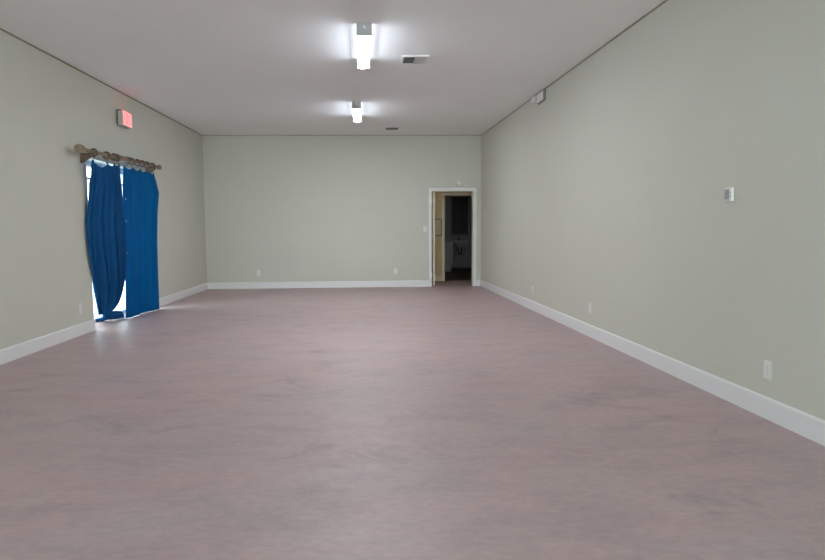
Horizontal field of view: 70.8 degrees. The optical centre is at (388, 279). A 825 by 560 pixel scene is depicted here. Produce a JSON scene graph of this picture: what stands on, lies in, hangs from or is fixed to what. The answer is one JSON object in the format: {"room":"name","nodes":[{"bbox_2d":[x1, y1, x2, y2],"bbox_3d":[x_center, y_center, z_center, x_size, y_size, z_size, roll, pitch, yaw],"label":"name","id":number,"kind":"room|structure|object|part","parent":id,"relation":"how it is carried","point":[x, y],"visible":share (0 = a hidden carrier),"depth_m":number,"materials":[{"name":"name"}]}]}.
{"room":"empty community hall","nodes":[
{"label":"empty community hall","id":0,"kind":"room"},
{"bbox_2d":[0,30,206,349],"bbox_3d":[-3.665,-0.709,4.223,0.280,3.335,16.234,-1,5,-2],"label":"wall","id":1,"kind":"structure","parent":0,"point":[48,107],"depth_m":6.42,"materials":[{"name":"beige paint"}]},
{"bbox_2d":[78,303,81,313],"bbox_3d":[-3.616,0.333,6.808,0.010,0.116,0.072,-1,5,-2],"label":"wall outlet","id":2,"kind":"object","parent":1,"relation":"attached to","point":[80,304],"visible":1,"depth_m":6.80,"materials":[{"name":"white plastic"}]},
{"bbox_2d":[0,28,202,135],"bbox_3d":[-3.529,-2.191,4.096,0.014,0.318,16.014,-1,5,-2],"label":"trim","id":3,"kind":"structure","parent":1,"relation":"attached to","point":[3,30],"depth_m":6.94,"materials":[{"name":"beige"}]},
{"bbox_2d":[0,283,207,364],"bbox_3d":[-3.506,0.785,4.343,0.016,0.135,16.014,-1,5,-2],"label":"baseboard","id":4,"kind":"structure","parent":1,"relation":"attached to","point":[8,354],"depth_m":6.29,"materials":[{"name":"white paint"}]},
{"bbox_2d":[86,161,125,318],"bbox_3d":[-3.890,-0.538,8.137,0.090,2.070,2.140,-1,5,-2],"label":"window","id":5,"kind":"structure","parent":1,"relation":"in","point":[88,163],"depth_m":7.84,"materials":[{"name":"white"}]},
{"bbox_2d":[74,144,161,172],"bbox_3d":[-3.596,-1.585,7.842,0.177,0.239,2.662,-1,5,-2],"label":"curtain rod","id":6,"kind":"object","parent":1,"relation":"attached to","point":[81,149],"visible":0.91,"depth_m":6.88,"materials":[{"name":"brown wood"}]},
{"bbox_2d":[91,148,97,157],"bbox_3d":[-3.515,-1.510,6.912,0.105,0.122,0.028,-1,5,-2],"label":"curtain ring","id":7,"kind":"object","parent":6,"relation":"hanging from","point":[96,154],"visible":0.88,"depth_m":6.90,"materials":[{"name":"brown wood"}]},
{"bbox_2d":[86,158,126,321],"bbox_3d":[-3.657,-0.473,7.478,0.392,2.089,1.118,-1,5,-9],"label":"curtain","id":8,"kind":"object","parent":7,"relation":"hanging from","point":[105,219],"visible":1,"depth_m":7.28,"materials":[{"name":"blue fabric"}]},
{"bbox_2d":[102,151,110,160],"bbox_3d":[-3.530,-1.549,7.255,0.105,0.122,0.028,-1,5,-2],"label":"curtain ring","id":9,"kind":"object","parent":6,"relation":"hanging from","point":[108,153],"visible":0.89,"depth_m":7.25,"materials":[{"name":"brown wood"}]},
{"bbox_2d":[110,153,117,160],"bbox_3d":[-3.539,-1.573,7.474,0.105,0.122,0.028,-1,5,-2],"label":"curtain ring","id":10,"kind":"object","parent":6,"relation":"hanging from","point":[116,155],"visible":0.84,"depth_m":7.46,"materials":[{"name":"brown wood"}]},
{"bbox_3d":[-3.557,-1.620,7.896,0.105,0.121,0.028,-1,5,-2],"label":"curtain ring","id":11,"kind":"object","parent":6,"relation":"hanging from","visible":0},
{"bbox_2d":[123,165,158,317],"bbox_3d":[-3.617,-0.571,8.517,0.129,2.136,1.302,-1,5,-1],"label":"curtain","id":12,"kind":"object","parent":11,"relation":"hanging from","point":[140,189],"visible":0.95,"depth_m":8.50,"materials":[{"name":"blue fabric"}]},
{"bbox_2d":[96,312,140,329],"bbox_3d":[-3.811,0.537,8.229,0.292,0.090,2.140,-1,5,-2],"label":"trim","id":13,"kind":"structure","parent":1,"relation":"attached to","point":[100,324],"depth_m":7.64,"materials":[{"name":"wood"}]},
{"bbox_2d":[116,109,131,128],"bbox_3d":[-3.649,-2.222,8.013,0.099,0.213,0.300,-1,5,-2],"label":"exit sign","id":14,"kind":"object","parent":1,"relation":"attached to","point":[124,118],"visible":1,"depth_m":7.91,"materials":[{"name":"red plastic"}]},
{"bbox_2d":[0,0,663,134],"bbox_3d":[-0.652,-2.322,4.136,6.329,0.508,16.274,-1,5,-2],"label":"ceiling","id":15,"kind":"structure","parent":0,"point":[212,67],"depth_m":6.17,"materials":[{"name":"paint"}]},
{"bbox_2d":[351,102,361,121],"bbox_3d":[-0.511,-2.701,9.346,0.143,0.108,1.182,-1,6,-2],"label":"ceiling light","id":16,"kind":"object","parent":15,"relation":"attached to","point":[356,106],"visible":1,"depth_m":9.07,"materials":[{"name":"white plastic"}]},
{"bbox_2d":[356,23,371,68],"bbox_3d":[-0.251,-2.348,5.871,0.143,0.108,1.182,-1,6,-3],"label":"ceiling light","id":17,"kind":"object","parent":15,"relation":"attached to","point":[363,30],"visible":1,"depth_m":5.61,"materials":[{"name":"white plastic"}]},
{"bbox_2d":[400,55,429,64],"bbox_3d":[0.290,-2.463,6.497,0.310,0.014,0.340,-1,6,-2],"label":"ceiling vent","id":18,"kind":"object","parent":15,"relation":"in","point":[405,59],"visible":1,"depth_m":6.48,"materials":[{"name":"white plastic"}]},
{"bbox_2d":[202,136,480,282],"bbox_3d":[-0.943,-1.430,12.370,5.849,3.283,0.120,-1,5,-2],"label":"wall","id":19,"kind":"structure","parent":0,"point":[285,208],"depth_m":12.29,"materials":[{"name":"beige paint"}]},
{"bbox_2d":[203,135,480,135],"bbox_3d":[-0.952,-3.035,12.172,5.821,0.011,0.008,-1,5,-2],"label":"trim","id":20,"kind":"structure","parent":19,"relation":"attached to","point":[203,135],"depth_m":12.17,"materials":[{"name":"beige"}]},
{"bbox_2d":[208,280,479,288],"bbox_3d":[-0.928,0.094,12.428,5.817,0.135,0.016,-1,5,-2],"label":"baseboard","id":21,"kind":"structure","parent":19,"relation":"attached to","point":[412,283],"depth_m":12.40,"materials":[{"name":"white paint"}]},
{"bbox_2d":[432,192,434,284],"bbox_3d":[0.979,-0.920,12.942,0.113,2.018,0.825,0,5,0],"label":"door","id":22,"kind":"structure","parent":19,"relation":"in","point":[433,193],"depth_m":12.56,"materials":[{"name":"beige paint"}]},
{"bbox_2d":[429,188,476,286],"bbox_3d":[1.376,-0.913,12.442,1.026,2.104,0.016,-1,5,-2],"label":"trim","id":23,"kind":"structure","parent":19,"relation":"attached to","point":[430,189],"depth_m":12.42,"materials":[{"name":"white paint"}]},
{"bbox_2d":[0,267,824,559],"bbox_3d":[0.119,0.606,7.708,7.540,0.120,22.640,-1,5,-2],"label":"floor","id":24,"kind":"structure","parent":0,"point":[449,419],"depth_m":3.23,"materials":[{"name":"concrete"}]},
{"bbox_2d":[445,241,453,271],"bbox_3d":[1.614,-0.697,17.214,0.600,0.880,0.430,-1,5,-2],"label":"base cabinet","id":25,"kind":"object","parent":24,"relation":"on","point":[448,245],"visible":0.3,"depth_m":17.02,"materials":[{"name":"grey wood"}]},
{"bbox_3d":[1.751,-0.777,17.023,0.260,0.590,0.020,-1,5,-2],"label":"door","id":26,"kind":"part","parent":25,"relation":"part of","materials":[{"name":"grey wood"}]},
{"bbox_2d":[435,192,444,275],"bbox_3d":[1.167,-1.225,13.832,4.700,2.500,0.100,-1,5,-2],"label":"wall","id":27,"kind":"structure","parent":0,"point":[438,195],"depth_m":13.81,"materials":[{"name":"beige paint"}]},
{"bbox_2d":[435,219,441,235],"bbox_3d":[1.110,-1.249,13.763,0.302,0.400,0.030,-1,5,-2],"label":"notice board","id":28,"kind":"object","parent":27,"relation":"attached to","point":[438,222],"visible":0.52,"depth_m":13.76,"materials":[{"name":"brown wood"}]},
{"bbox_2d":[435,276,441,280],"bbox_3d":[0.054,-0.022,13.828,2.450,0.120,0.014,-1,5,-2],"label":"baseboard","id":29,"kind":"structure","parent":27,"relation":"attached to","point":[437,278],"depth_m":13.87,"materials":[{"name":"beige paint"}]},
{"bbox_2d":[442,192,471,280],"bbox_3d":[1.733,-1.032,13.864,0.930,2.100,0.116,-1,5,-2],"label":"trim","id":30,"kind":"structure","parent":27,"relation":"attached to","point":[443,193],"depth_m":13.75,"materials":[{"name":"beige paint"}]},
{"bbox_2d":[445,196,451,270],"bbox_3d":[1.375,-1.574,17.413,1.020,2.600,0.120,-1,5,-2],"label":"wall","id":31,"kind":"structure","parent":0,"point":[448,199],"depth_m":17.35,"materials":[{"name":"grey paint"}]},
{"bbox_2d":[452,196,471,267],"bbox_3d":[2.053,-1.704,18.917,2.700,2.600,0.100,-1,5,-2],"label":"wall","id":32,"kind":"structure","parent":0,"point":[459,261],"depth_m":18.94,"materials":[{"name":"grey paint"}]},
{"bbox_2d":[452,197,468,234],"bbox_3d":[2.312,-2.080,18.829,0.620,1.200,0.035,-1,5,-2],"label":"bathroom mirror","id":33,"kind":"object","parent":32,"relation":"attached to","point":[460,205],"visible":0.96,"depth_m":18.83,"materials":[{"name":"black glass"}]},
{"bbox_2d":[453,237,468,254],"bbox_3d":[2.349,-1.059,18.702,0.500,0.679,0.460,-1,5,-2],"label":"sink","id":34,"kind":"object","parent":32,"relation":"attached to","point":[459,243],"visible":0.99,"depth_m":18.69,"materials":[{"name":"grey ceramic"}]},
{"bbox_2d":[453,240,468,247],"bbox_3d":[2.348,-1.166,18.693,0.500,0.240,0.460,-1,5,-2],"label":"basin","id":35,"kind":"object","parent":34,"relation":"in","point":[457,243],"depth_m":18.60,"materials":[{"name":"grey ceramic"}]},
{"bbox_2d":[481,0,824,419],"bbox_3d":[2.393,-0.776,4.473,0.150,3.335,16.234,-1,5,-2],"label":"wall","id":36,"kind":"structure","parent":0,"point":[606,192],"depth_m":4.50,"materials":[{"name":"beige paint"}]},
{"bbox_2d":[531,89,545,104],"bbox_3d":[2.116,-2.560,8.213,0.055,0.145,0.561,-1,5,-2],"label":"emergency light","id":37,"kind":"object","parent":36,"relation":"attached to","point":[541,97],"visible":1,"depth_m":8.09,"materials":[{"name":"grey plastic"}]},
{"bbox_2d":[481,0,667,135],"bbox_3d":[2.303,-2.256,4.337,0.008,0.318,16.014,-1,5,-2],"label":"trim","id":38,"kind":"structure","parent":36,"relation":"attached to","point":[664,1],"depth_m":6.22,"materials":[{"name":"beige"}]},
{"bbox_2d":[589,303,591,313],"bbox_3d":[2.243,0.312,6.456,0.010,0.116,0.072,-1,5,-2],"label":"wall outlet","id":39,"kind":"object","parent":36,"relation":"attached to","point":[590,304],"visible":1,"depth_m":6.44,"materials":[{"name":"white plastic"}]},
{"bbox_2d":[480,280,824,445],"bbox_3d":[2.322,0.720,4.583,0.016,0.135,16.014,-1,5,-2],"label":"baseboard","id":40,"kind":"structure","parent":36,"relation":"attached to","point":[811,427],"depth_m":4.32,"materials":[{"name":"white paint"}]},
{"bbox_2d":[724,187,733,201],"bbox_3d":[2.329,-0.585,3.968,0.024,0.094,0.078,-1,5,-2],"label":"thermostat","id":41,"kind":"object","parent":36,"relation":"attached to","point":[728,192],"visible":1,"depth_m":3.95,"materials":[{"name":"white plastic"}]},
{"bbox_2d":[763,360,772,379],"bbox_3d":[2.363,0.560,3.616,0.010,0.116,0.072,-1,5,-2],"label":"wall outlet","id":42,"kind":"object","parent":36,"relation":"attached to","point":[767,374],"visible":1,"depth_m":3.61,"materials":[{"name":"white plastic"}]},
{"label":"outside","id":43,"kind":"structure","parent":0,"visible":0},
{"bbox_2d":[92,283,125,316],"bbox_3d":[-9.171,0.634,8.704,10.380,0.100,30.000,-1,5,-2],"label":"patio","id":44,"kind":"structure","parent":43,"point":[122,304],"depth_m":10.30,"materials":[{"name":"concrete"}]}
]}

